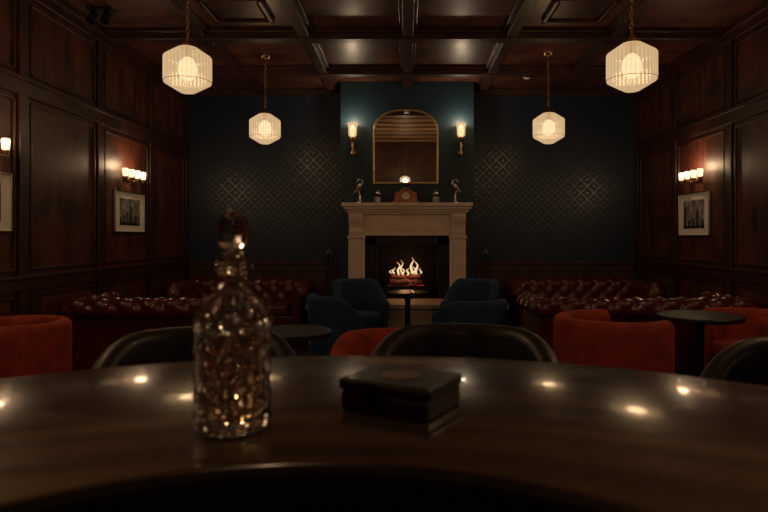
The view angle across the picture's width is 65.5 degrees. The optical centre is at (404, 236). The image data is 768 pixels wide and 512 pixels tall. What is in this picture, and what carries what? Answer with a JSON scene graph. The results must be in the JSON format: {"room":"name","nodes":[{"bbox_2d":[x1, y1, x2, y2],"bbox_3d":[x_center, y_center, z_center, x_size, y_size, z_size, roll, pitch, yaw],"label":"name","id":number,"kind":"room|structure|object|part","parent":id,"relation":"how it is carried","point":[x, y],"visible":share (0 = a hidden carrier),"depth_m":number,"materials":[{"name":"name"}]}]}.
{"room":"bar","nodes":[
{"label":"bar","id":0,"kind":"room"},
{"bbox_2d":[0,0,184,316],"bbox_3d":[-3.280,-0.400,2.750,0.200,3.500,11.900,0,0,0],"label":"wall","id":1,"kind":"structure","parent":0,"point":[62,147],"depth_m":5.82,"materials":[{"name":"brown wood"}]},
{"bbox_2d":[0,138,10,156],"bbox_3d":[-3.113,-0.690,4.380,0.132,0.140,0.516,0,0,0],"label":"wall sconce","id":2,"kind":"object","parent":1,"relation":"attached to","point":[5,142],"visible":1,"depth_m":4.58,"materials":[{"name":"white glass"}]},
{"bbox_3d":[-3.080,-0.715,4.605,0.066,0.090,0.066,0,0,0],"label":"cup glass","id":3,"kind":"part","parent":2,"relation":"part of","materials":[{"name":"white glass"}]},
{"bbox_2d":[0,171,12,231],"bbox_3d":[-3.161,-0.275,4.420,0.030,0.470,0.740,0,0,0],"label":"framed picture","id":4,"kind":"object","parent":1,"relation":"attached to","point":[6,179],"visible":1,"depth_m":4.74,"materials":[{"name":"silver metal"}]},
{"bbox_2d":[0,0,189,315],"bbox_3d":[-3.130,-0.399,2.745,0.100,3.498,11.890,0,0,0],"label":"trim","id":5,"kind":"structure","parent":1,"relation":"attached to","point":[19,83],"depth_m":5.91,"materials":[{"name":"brown wood"}]},
{"bbox_2d":[113,189,144,232],"bbox_3d":[-3.161,-0.285,6.860,0.030,0.470,0.740,0,0,0],"label":"framed picture","id":6,"kind":"object","parent":1,"relation":"attached to","point":[128,207],"visible":1,"depth_m":6.82,"materials":[{"name":"silver metal"}]},
{"bbox_2d":[120,198,139,222],"bbox_3d":[-3.159,-0.285,6.860,0.002,0.301,0.488,0,0,0],"label":"print","id":7,"kind":"object","parent":6,"relation":"attached to","point":[129,207],"depth_m":6.86},
{"bbox_2d":[122,168,145,183],"bbox_3d":[-3.113,-0.690,6.800,0.132,0.140,0.516,0,0,0],"label":"wall sconce","id":8,"kind":"object","parent":1,"relation":"attached to","point":[127,177],"visible":1,"depth_m":6.73,"materials":[{"name":"white glass"}]},
{"bbox_3d":[-3.080,-0.715,6.575,0.066,0.090,0.066,0,0,0],"label":"cup glass","id":9,"kind":"part","parent":8,"relation":"part of","materials":[{"name":"white glass"}]},
{"bbox_3d":[-3.080,-0.715,6.725,0.066,0.090,0.066,0,0,0],"label":"cup glass","id":10,"kind":"part","parent":8,"relation":"part of","materials":[{"name":"white glass"}]},
{"bbox_3d":[-3.080,-0.715,6.875,0.066,0.090,0.066,0,0,0],"label":"cup glass","id":11,"kind":"part","parent":8,"relation":"part of","materials":[{"name":"white glass"}]},
{"bbox_3d":[-3.080,-0.715,7.025,0.066,0.090,0.066,0,0,0],"label":"cup glass","id":12,"kind":"part","parent":8,"relation":"part of","materials":[{"name":"white glass"}]},
{"bbox_2d":[188,95,634,278],"bbox_3d":[0.100,-0.400,8.800,6.960,3.500,0.200,0,0,0],"label":"wall","id":13,"kind":"structure","parent":0,"point":[571,198],"depth_m":8.70,"materials":[{"name":"paper"}]},
{"bbox_2d":[341,81,473,298],"bbox_3d":[0.030,-0.400,8.475,1.840,3.499,0.450,0,0,0],"label":"chimney breast","id":14,"kind":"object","parent":13,"relation":"attached to","point":[449,103],"visible":0.38,"depth_m":8.25,"materials":[{"name":"teal paint"}]},
{"bbox_2d":[347,122,357,156],"bbox_3d":[-0.715,-1.320,8.159,0.144,0.460,0.181,0,0,0],"label":"sconce","id":15,"kind":"object","parent":14,"relation":"attached to","point":[352,126],"visible":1,"depth_m":8.10,"materials":[{"name":"white glass"}]},
{"bbox_3d":[-0.715,-1.225,8.140,0.090,0.270,0.090,0,0,0],"label":"stem","id":16,"kind":"part","parent":15,"relation":"part of","materials":[{"name":"gold metal"}]},
{"bbox_3d":[-0.715,-1.450,8.140,0.144,0.200,0.144,0,0,0],"label":"lamp shade","id":17,"kind":"part","parent":15,"relation":"part of","materials":[{"name":"white glass"}]},
{"bbox_2d":[373,109,438,183],"bbox_3d":[0.010,-1.244,8.207,0.900,1.020,0.075,0,0,0],"label":"arched mirror","id":18,"kind":"object","parent":14,"relation":"attached to","point":[405,141],"visible":1,"depth_m":8.21,"materials":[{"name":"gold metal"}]},
{"bbox_2d":[456,122,465,155],"bbox_3d":[0.765,-1.320,8.159,0.144,0.460,0.181,0,0,0],"label":"sconce","id":19,"kind":"object","parent":14,"relation":"attached to","point":[461,126],"visible":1,"depth_m":8.10,"materials":[{"name":"white glass"}]},
{"bbox_3d":[0.765,-1.225,8.140,0.090,0.270,0.090,0,0,0],"label":"stem","id":20,"kind":"part","parent":19,"relation":"part of","materials":[{"name":"gold metal"}]},
{"bbox_3d":[0.765,-1.450,8.140,0.144,0.200,0.144,0,0,0],"label":"lamp shade","id":21,"kind":"part","parent":19,"relation":"part of","materials":[{"name":"white glass"}]},
{"bbox_2d":[190,89,633,325],"bbox_3d":[0.100,-0.399,8.670,6.440,3.497,0.060,0,0,0],"label":"trim","id":22,"kind":"structure","parent":13,"relation":"attached to","point":[500,271],"depth_m":8.67,"materials":[{"name":"brown wood"}]},
{"bbox_2d":[65,0,766,88],"bbox_3d":[0.100,-2.200,2.750,6.960,0.100,12.300,0,0,0],"label":"ceiling","id":23,"kind":"structure","parent":0,"point":[129,13],"depth_m":6.13,"materials":[{"name":"brown wood"}]},
{"bbox_2d":[85,7,115,24],"bbox_3d":[-2.861,-2.071,5.604,0.243,0.156,0.133,0,0,0],"label":"spotlight","id":24,"kind":"object","parent":23,"relation":"attached to","point":[92,17],"visible":1,"depth_m":5.58,"materials":[{"name":"black paint"}]},
{"bbox_3d":[-2.860,-2.139,5.620,0.240,0.019,0.100,0,0,0],"label":"plate","id":25,"kind":"part","parent":24,"relation":"part of","materials":[{"name":"black paint"}]},
{"bbox_2d":[162,0,211,93],"bbox_3d":[-1.700,-1.635,4.670,0.369,1.028,0.369,0,0,0],"label":"pendant lamp","id":26,"kind":"object","parent":23,"relation":"hanging from","point":[187,69],"visible":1,"depth_m":4.54,"materials":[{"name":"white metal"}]},
{"bbox_3d":[-1.700,-1.303,4.670,0.364,0.364,0.364,0,0,0],"label":"ribbed glass","id":27,"kind":"part","parent":26,"relation":"part of","materials":[{"name":"glass"}]},
{"bbox_3d":[-1.700,-1.843,4.670,0.025,0.606,0.025,0,0,45],"label":"chain","id":28,"kind":"part","parent":26,"relation":"part of","materials":[{"name":"gold metal"}]},
{"bbox_2d":[196,0,274,23],"bbox_3d":[-1.575,-2.125,5.600,0.580,0.050,0.580,0,0,0],"label":"ceiling hatch","id":29,"kind":"object","parent":23,"relation":"attached to","point":[229,11],"depth_m":5.64,"materials":[{"name":"brown wood"}]},
{"bbox_2d":[249,55,280,143],"bbox_3d":[-1.665,-1.635,7.100,0.369,1.066,0.369,0,0,0],"label":"pendant lamp","id":30,"kind":"object","parent":23,"relation":"hanging from","point":[264,128],"visible":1,"depth_m":6.98,"materials":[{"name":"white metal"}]},
{"bbox_3d":[-1.665,-1.283,7.100,0.364,0.364,0.364,0,0,0],"label":"ribbed glass","id":31,"kind":"part","parent":30,"relation":"part of","materials":[{"name":"glass"}]},
{"bbox_3d":[-1.665,-1.844,7.100,0.025,0.648,0.025,0,0,45],"label":"chain","id":32,"kind":"part","parent":30,"relation":"part of","materials":[{"name":"gold metal"}]},
{"bbox_2d":[106,0,723,93],"bbox_3d":[0.100,-2.099,6.710,6.360,0.099,3.840,0,0,0],"label":"trim","id":33,"kind":"structure","parent":23,"relation":"attached to","point":[407,34],"depth_m":6.20,"materials":[{"name":"brown wood"}]},
{"bbox_2d":[533,52,564,143],"bbox_3d":[1.680,-1.620,6.980,0.369,1.066,0.369,0,0,0],"label":"pendant lamp","id":34,"kind":"object","parent":23,"relation":"hanging from","point":[548,127],"visible":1,"depth_m":6.86,"materials":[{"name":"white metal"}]},
{"bbox_3d":[1.680,-1.829,6.980,0.025,0.648,0.025,0,0,45],"label":"chain","id":35,"kind":"part","parent":34,"relation":"part of","materials":[{"name":"gold metal"}]},
{"bbox_3d":[1.680,-1.268,6.980,0.364,0.364,0.364,0,0,0],"label":"ribbed glass","id":36,"kind":"part","parent":34,"relation":"part of","materials":[{"name":"glass"}]},
{"bbox_2d":[541,0,620,23],"bbox_3d":[1.635,-2.125,5.600,0.580,0.050,0.580,0,0,0],"label":"ceiling panel","id":37,"kind":"object","parent":23,"relation":"attached to","point":[567,11],"depth_m":5.64,"materials":[{"name":"brown wood"}]},
{"bbox_2d":[606,0,658,92],"bbox_3d":[1.690,-1.615,4.450,0.369,1.068,0.369,0,0,0],"label":"pendant lamp","id":38,"kind":"object","parent":23,"relation":"hanging from","point":[632,66],"visible":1,"depth_m":4.33,"materials":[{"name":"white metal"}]},
{"bbox_3d":[1.690,-1.263,4.450,0.364,0.364,0.364,0,0,0],"label":"ribbed glass","id":39,"kind":"part","parent":38,"relation":"part of","materials":[{"name":"glass"}]},
{"bbox_3d":[1.690,-1.824,4.450,0.025,0.648,0.025,0,0,45],"label":"chain","id":40,"kind":"part","parent":38,"relation":"part of","materials":[{"name":"gold metal"}]},
{"bbox_2d":[294,341,694,376],"bbox_3d":[0.100,1.400,2.750,6.960,0.100,12.300,0,0,0],"label":"floor","id":41,"kind":"structure","parent":0,"point":[300,348],"depth_m":7.04,"materials":[{"name":"brown wood"}]},
{"bbox_2d":[0,315,71,378],"bbox_3d":[-2.723,0.970,4.239,0.636,0.760,0.728,0,0,-25],"label":"armchair","id":42,"kind":"object","parent":41,"relation":"on","point":[29,344],"visible":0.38,"depth_m":4.04,"materials":[{"name":"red fabric"}]},
{"bbox_2d":[61,290,253,370],"bbox_3d":[-2.340,0.951,5.832,1.651,0.799,0.937,0,0,0],"label":"sofa","id":43,"kind":"object","parent":41,"relation":"on","point":[98,321],"visible":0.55,"depth_m":5.45,"materials":[{"name":"leather"}]},
{"bbox_3d":[-3.058,0.904,5.940,0.214,0.691,0.720,0,0,0],"label":"arm","id":44,"kind":"part","parent":43,"relation":"part of","materials":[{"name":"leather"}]},
{"bbox_2d":[92,326,295,368],"bbox_3d":[-0.444,0.784,1.286,0.451,1.133,0.433,0,0,-19],"label":"bar stool","id":45,"kind":"object","parent":41,"relation":"on","point":[174,344],"visible":0.13,"depth_m":1.39,"materials":[{"name":"black leather"}]},
{"bbox_2d":[165,277,313,325],"bbox_3d":[-2.200,0.964,8.186,1.849,0.773,0.932,0,0,0],"label":"sofa","id":46,"kind":"object","parent":41,"relation":"on","point":[285,299],"visible":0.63,"depth_m":8.18,"materials":[{"name":"leather"}]},
{"bbox_3d":[-3.018,0.918,8.080,0.213,0.663,0.720,0,0,0],"label":"arm","id":47,"kind":"part","parent":46,"relation":"part of","materials":[{"name":"leather"}]},
{"bbox_3d":[-1.382,0.918,8.080,0.213,0.663,0.720,0,0,0],"label":"arm","id":48,"kind":"part","parent":46,"relation":"part of","materials":[{"name":"leather"}]},
{"bbox_2d":[271,325,331,350],"bbox_3d":[-0.800,1.000,4.150,0.580,0.700,0.580,0,0,0],"label":"round table","id":49,"kind":"object","parent":41,"relation":"on","point":[292,334],"visible":0.37,"depth_m":4.11,"materials":[{"name":"black paint"}]},
{"bbox_2d":[306,293,365,355],"bbox_3d":[-0.716,0.970,6.161,0.581,0.760,0.696,0,0,-35],"label":"armchair","id":50,"kind":"object","parent":41,"relation":"on","point":[334,313],"visible":0.44,"depth_m":5.88,"materials":[{"name":"blue fabric"}]},
{"bbox_2d":[332,278,389,328],"bbox_3d":[-0.541,0.930,7.139,0.697,0.840,0.587,0,0,-35],"label":"armchair","id":51,"kind":"object","parent":41,"relation":"on","point":[366,296],"visible":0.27,"depth_m":7.27,"materials":[{"name":"blue fabric"}]},
{"bbox_2d":[358,310,380,324],"bbox_3d":[-0.488,0.948,7.064,0.404,0.140,0.404,0,0,-35],"label":"seat cushion","id":52,"kind":"object","parent":51,"relation":"on","point":[373,317],"depth_m":6.94,"materials":[{"name":"blue fabric"}]},
{"bbox_3d":[-0.500,1.129,7.080,0.410,0.242,0.410,0,0,-35],"label":"seat","id":53,"kind":"part","parent":51,"relation":"part of","materials":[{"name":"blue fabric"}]},
{"bbox_2d":[330,328,398,355],"bbox_3d":[-0.095,0.980,3.756,0.748,0.740,0.636,0,0,5],"label":"armchair","id":54,"kind":"object","parent":41,"relation":"on","point":[362,341],"visible":0.05,"depth_m":3.87,"materials":[{"name":"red fabric"}]},
{"bbox_2d":[0,355,767,511],"bbox_3d":[-0.080,0.791,0.489,2.000,1.117,1.423,0,0,0],"label":"bar","id":55,"kind":"object","parent":41,"relation":"on","point":[520,435],"visible":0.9,"depth_m":0.67,"materials":[{"name":"brown wood"}]},
{"bbox_2d":[192,210,271,436],"bbox_3d":[-0.212,0.099,0.735,0.095,0.266,0.095,0,0,35],"label":"decanter","id":56,"kind":"object","parent":55,"relation":"on","point":[232,327],"visible":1,"depth_m":0.70,"materials":[{"name":"clear glass"}]},
{"bbox_3d":[-0.080,0.257,0.321,0.838,0.043,0.596,0,0,0],"label":"rail","id":57,"kind":"part","parent":55,"relation":"part of","materials":[{"name":"black leather"}]},
{"bbox_2d":[339,364,461,421],"bbox_3d":[-0.005,0.210,0.820,0.138,0.044,0.110,0,0,29],"label":"box","id":58,"kind":"object","parent":55,"relation":"on","point":[410,393],"visible":1,"depth_m":0.78,"materials":[{"name":"brown wood"}]},
{"bbox_3d":[-0.005,0.198,0.820,0.138,0.017,0.110,0,0,29],"label":"box lid","id":59,"kind":"part","parent":58,"relation":"part of","materials":[{"name":"brown wood"}]},
{"bbox_2d":[306,299,508,343],"bbox_3d":[0.030,1.101,7.880,2.560,0.499,0.739,0,0,0],"label":"rug","id":60,"kind":"object","parent":41,"relation":"on","point":[421,310],"visible":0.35,"depth_m":7.55,"materials":[{"name":"carpet"}]},
{"bbox_2d":[323,249,332,296],"bbox_3d":[-1.030,0.506,8.050,0.180,0.688,0.180,0,0,0],"label":"stand","id":61,"kind":"object","parent":60,"relation":"on","point":[326,292],"visible":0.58,"depth_m":8.04,"materials":[{"name":"metal"}]},
{"bbox_3d":[-1.030,0.530,8.050,0.019,0.600,0.020,0,0,0],"label":"post","id":62,"kind":"part","parent":61,"relation":"part of","materials":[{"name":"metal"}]},
{"bbox_2d":[341,203,472,298],"bbox_3d":[0.030,0.195,8.330,1.760,1.310,0.720,0,0,0],"label":"fireplace","id":63,"kind":"object","parent":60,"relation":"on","point":[382,235],"visible":0.8,"depth_m":8.12,"materials":[{"name":"stone"}]},
{"bbox_2d":[354,179,363,202],"bbox_3d":[-0.625,-0.626,8.093,0.118,0.330,0.090,0,0,34],"label":"bird figurine","id":64,"kind":"object","parent":63,"relation":"on","point":[359,186],"visible":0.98,"depth_m":8.08,"materials":[{"name":"silver metal"}]},
{"bbox_2d":[374,190,381,202],"bbox_3d":[-0.370,-0.552,8.110,0.110,0.182,0.110,0,0,0],"label":"glass jar","id":65,"kind":"object","parent":63,"relation":"on","point":[377,195],"visible":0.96,"depth_m":8.06,"materials":[{"name":"white"}]},
{"bbox_2d":[392,187,418,202],"bbox_3d":[0.010,-0.567,8.110,0.360,0.213,0.130,0,0,0],"label":"mantel clock","id":66,"kind":"object","parent":63,"relation":"on","point":[402,196],"visible":0.99,"depth_m":8.06,"materials":[{"name":"brown wood"}]},
{"bbox_2d":[383,258,429,296],"bbox_3d":[0.020,0.560,8.416,0.640,0.551,0.273,0,0,0],"label":"fire","id":67,"kind":"object","parent":63,"relation":"in","point":[398,281],"visible":0.88,"depth_m":8.34,"materials":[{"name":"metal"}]},
{"bbox_2d":[341,203,472,213],"bbox_3d":[0.030,-0.385,8.110,1.760,0.150,0.279,0,0,0],"label":"mantel shelf","id":68,"kind":"object","parent":63,"relation":"attached to","point":[352,208],"depth_m":8.00,"materials":[{"name":"stone"}]},
{"bbox_3d":[0.030,-0.142,8.117,1.120,0.245,0.025,0,0,0],"label":"frieze moulding","id":69,"kind":"part","parent":63,"relation":"part of","materials":[{"name":"stone"}]},
{"bbox_3d":[0.030,0.470,8.232,0.890,0.760,0.025,0,0,0],"label":"firebox trim","id":70,"kind":"part","parent":63,"relation":"part of","materials":[{"name":"metal"}]},
{"bbox_2d":[432,190,439,202],"bbox_3d":[0.420,-0.552,8.110,0.110,0.182,0.110,0,0,0],"label":"glass jar","id":71,"kind":"object","parent":63,"relation":"on","point":[435,195],"visible":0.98,"depth_m":8.07,"materials":[{"name":"white"}]},
{"bbox_2d":[451,179,460,202],"bbox_3d":[0.695,-0.626,8.087,0.118,0.330,0.090,0,0,34],"label":"bird figurine","id":72,"kind":"object","parent":63,"relation":"on","point":[455,186],"visible":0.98,"depth_m":8.08,"materials":[{"name":"silver metal"}]},
{"bbox_2d":[482,249,489,278],"bbox_3d":[1.090,0.506,8.050,0.180,0.688,0.180,0,0,0],"label":"stand","id":73,"kind":"object","parent":60,"relation":"on","point":[485,258],"visible":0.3,"depth_m":8.05,"materials":[{"name":"metal"}]},
{"bbox_2d":[386,290,428,325],"bbox_3d":[0.030,0.983,6.720,0.480,0.735,0.480,0,0,0],"label":"round table","id":74,"kind":"object","parent":41,"relation":"on","point":[407,295],"visible":0.55,"depth_m":6.68,"materials":[{"name":"black paint"}]},
{"bbox_2d":[410,284,416,291],"bbox_3d":[0.090,0.570,6.660,0.080,0.090,0.080,0,0,0],"label":"tumbler","id":75,"kind":"object","parent":74,"relation":"on","point":[412,286],"visible":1,"depth_m":6.63,"materials":[{"name":"clear glass"}]},
{"bbox_2d":[371,323,558,362],"bbox_3d":[0.122,0.784,1.321,0.451,1.133,0.433,0,0,10],"label":"bar stool","id":76,"kind":"object","parent":41,"relation":"on","point":[469,340],"visible":0.19,"depth_m":1.46,"materials":[{"name":"black leather"}]},
{"bbox_2d":[432,299,507,325],"bbox_3d":[0.688,0.990,6.139,0.794,0.720,0.678,0,0,-25],"label":"armchair","id":77,"kind":"object","parent":41,"relation":"on","point":[479,312],"visible":0.27,"depth_m":5.84,"materials":[{"name":"blue fabric"}]},
{"bbox_2d":[440,278,499,306],"bbox_3d":[0.786,0.930,7.105,0.717,0.840,0.607,0,0,40],"label":"armchair","id":78,"kind":"object","parent":41,"relation":"on","point":[462,289],"visible":0.22,"depth_m":7.27,"materials":[{"name":"blue fabric"}]},
{"bbox_2d":[505,277,663,327],"bbox_3d":[2.380,0.964,8.186,1.969,0.773,0.932,0,0,0],"label":"sofa","id":79,"kind":"object","parent":41,"relation":"on","point":[547,287],"visible":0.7,"depth_m":8.45,"materials":[{"name":"leather"}]},
{"bbox_3d":[1.502,0.918,8.080,0.213,0.663,0.720,0,0,0],"label":"arm","id":80,"kind":"part","parent":79,"relation":"part of","materials":[{"name":"leather"}]},
{"bbox_3d":[3.258,0.918,8.080,0.213,0.663,0.720,0,0,0],"label":"arm","id":81,"kind":"part","parent":79,"relation":"part of","materials":[{"name":"leather"}]},
{"bbox_2d":[553,309,674,373],"bbox_3d":[1.517,0.970,4.481,0.776,0.760,0.888,0,0,-20],"label":"armchair","id":82,"kind":"object","parent":41,"relation":"on","point":[584,336],"visible":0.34,"depth_m":4.13,"materials":[{"name":"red fabric"}]},
{"bbox_2d":[516,290,759,370],"bbox_3d":[2.260,0.955,5.952,2.147,0.791,0.936,0,0,0],"label":"sofa","id":83,"kind":"object","parent":41,"relation":"on","point":[539,312],"visible":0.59,"depth_m":5.56,"materials":[{"name":"leather"}]},
{"bbox_3d":[1.292,0.909,6.060,0.212,0.682,0.720,0,0,0],"label":"arm","id":84,"kind":"part","parent":83,"relation":"part of","materials":[{"name":"leather"}]},
{"bbox_3d":[3.228,0.909,6.060,0.212,0.682,0.720,0,0,0],"label":"arm","id":85,"kind":"part","parent":83,"relation":"part of","materials":[{"name":"leather"}]},
{"bbox_2d":[656,310,745,376],"bbox_3d":[2.330,0.983,4.720,0.640,0.735,0.640,0,0,0],"label":"round table","id":86,"kind":"object","parent":41,"relation":"on","point":[700,319],"visible":0.59,"depth_m":4.69,"materials":[{"name":"black paint"}]},
{"bbox_2d":[700,336,767,385],"bbox_3d":[0.783,0.784,1.118,0.451,1.133,0.433,0,0,43],"label":"bar stool","id":87,"kind":"object","parent":41,"relation":"on","point":[745,360],"visible":0.27,"depth_m":1.28,"materials":[{"name":"black leather"}]},
{"bbox_2d":[702,307,767,368],"bbox_3d":[2.953,0.990,5.069,0.656,0.720,0.768,0,0,-20],"label":"armchair","id":88,"kind":"object","parent":41,"relation":"on","point":[717,338],"visible":0.29,"depth_m":5.24,"materials":[{"name":"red fabric"}]},
{"bbox_2d":[713,338,743,354],"bbox_3d":[2.881,0.948,5.043,0.504,0.140,0.504,0,0,-20],"label":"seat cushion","id":89,"kind":"object","parent":88,"relation":"on","point":[719,344],"depth_m":5.06,"materials":[{"name":"red fabric"}]},
{"bbox_2d":[639,21,767,308],"bbox_3d":[3.480,-0.400,2.750,0.200,3.500,11.900,0,0,0],"label":"wall","id":90,"kind":"structure","parent":0,"point":[701,89],"depth_m":6.65,"materials":[{"name":"brown wood"}]},
{"bbox_2d":[678,168,702,184],"bbox_3d":[3.313,-0.690,6.860,0.132,0.140,0.516,0,0,0],"label":"wall sconce","id":91,"kind":"object","parent":90,"relation":"attached to","point":[696,175],"visible":1,"depth_m":6.81,"materials":[{"name":"white glass"}]},
{"bbox_3d":[3.280,-0.715,7.085,0.066,0.090,0.066,0,0,0],"label":"cup glass","id":92,"kind":"part","parent":91,"relation":"part of","materials":[{"name":"white glass"}]},
{"bbox_3d":[3.280,-0.715,6.935,0.066,0.090,0.066,0,0,0],"label":"cup glass","id":93,"kind":"part","parent":91,"relation":"part of","materials":[{"name":"white glass"}]},
{"bbox_3d":[3.280,-0.715,6.785,0.066,0.090,0.066,0,0,0],"label":"cup glass","id":94,"kind":"part","parent":91,"relation":"part of","materials":[{"name":"white glass"}]},
{"bbox_3d":[3.280,-0.715,6.635,0.066,0.090,0.066,0,0,0],"label":"cup glass","id":95,"kind":"part","parent":91,"relation":"part of","materials":[{"name":"white glass"}]},
{"bbox_2d":[678,190,710,235],"bbox_3d":[3.361,-0.265,6.950,0.030,0.510,0.740,0,0,0],"label":"framed picture","id":96,"kind":"object","parent":90,"relation":"attached to","point":[694,208],"visible":1,"depth_m":6.91,"materials":[{"name":"silver metal"}]},
{"bbox_2d":[684,199,703,228],"bbox_3d":[3.359,-0.265,6.950,0.002,0.326,0.488,0,0,0],"label":"print","id":97,"kind":"object","parent":96,"relation":"attached to","point":[693,208],"depth_m":6.94},
{"bbox_2d":[633,0,767,297],"bbox_3d":[3.330,-0.399,2.745,0.100,3.498,11.890,0,0,0],"label":"trim","id":98,"kind":"structure","parent":90,"relation":"attached to","point":[758,16],"depth_m":6.51,"materials":[{"name":"brown wood"}]}
]}

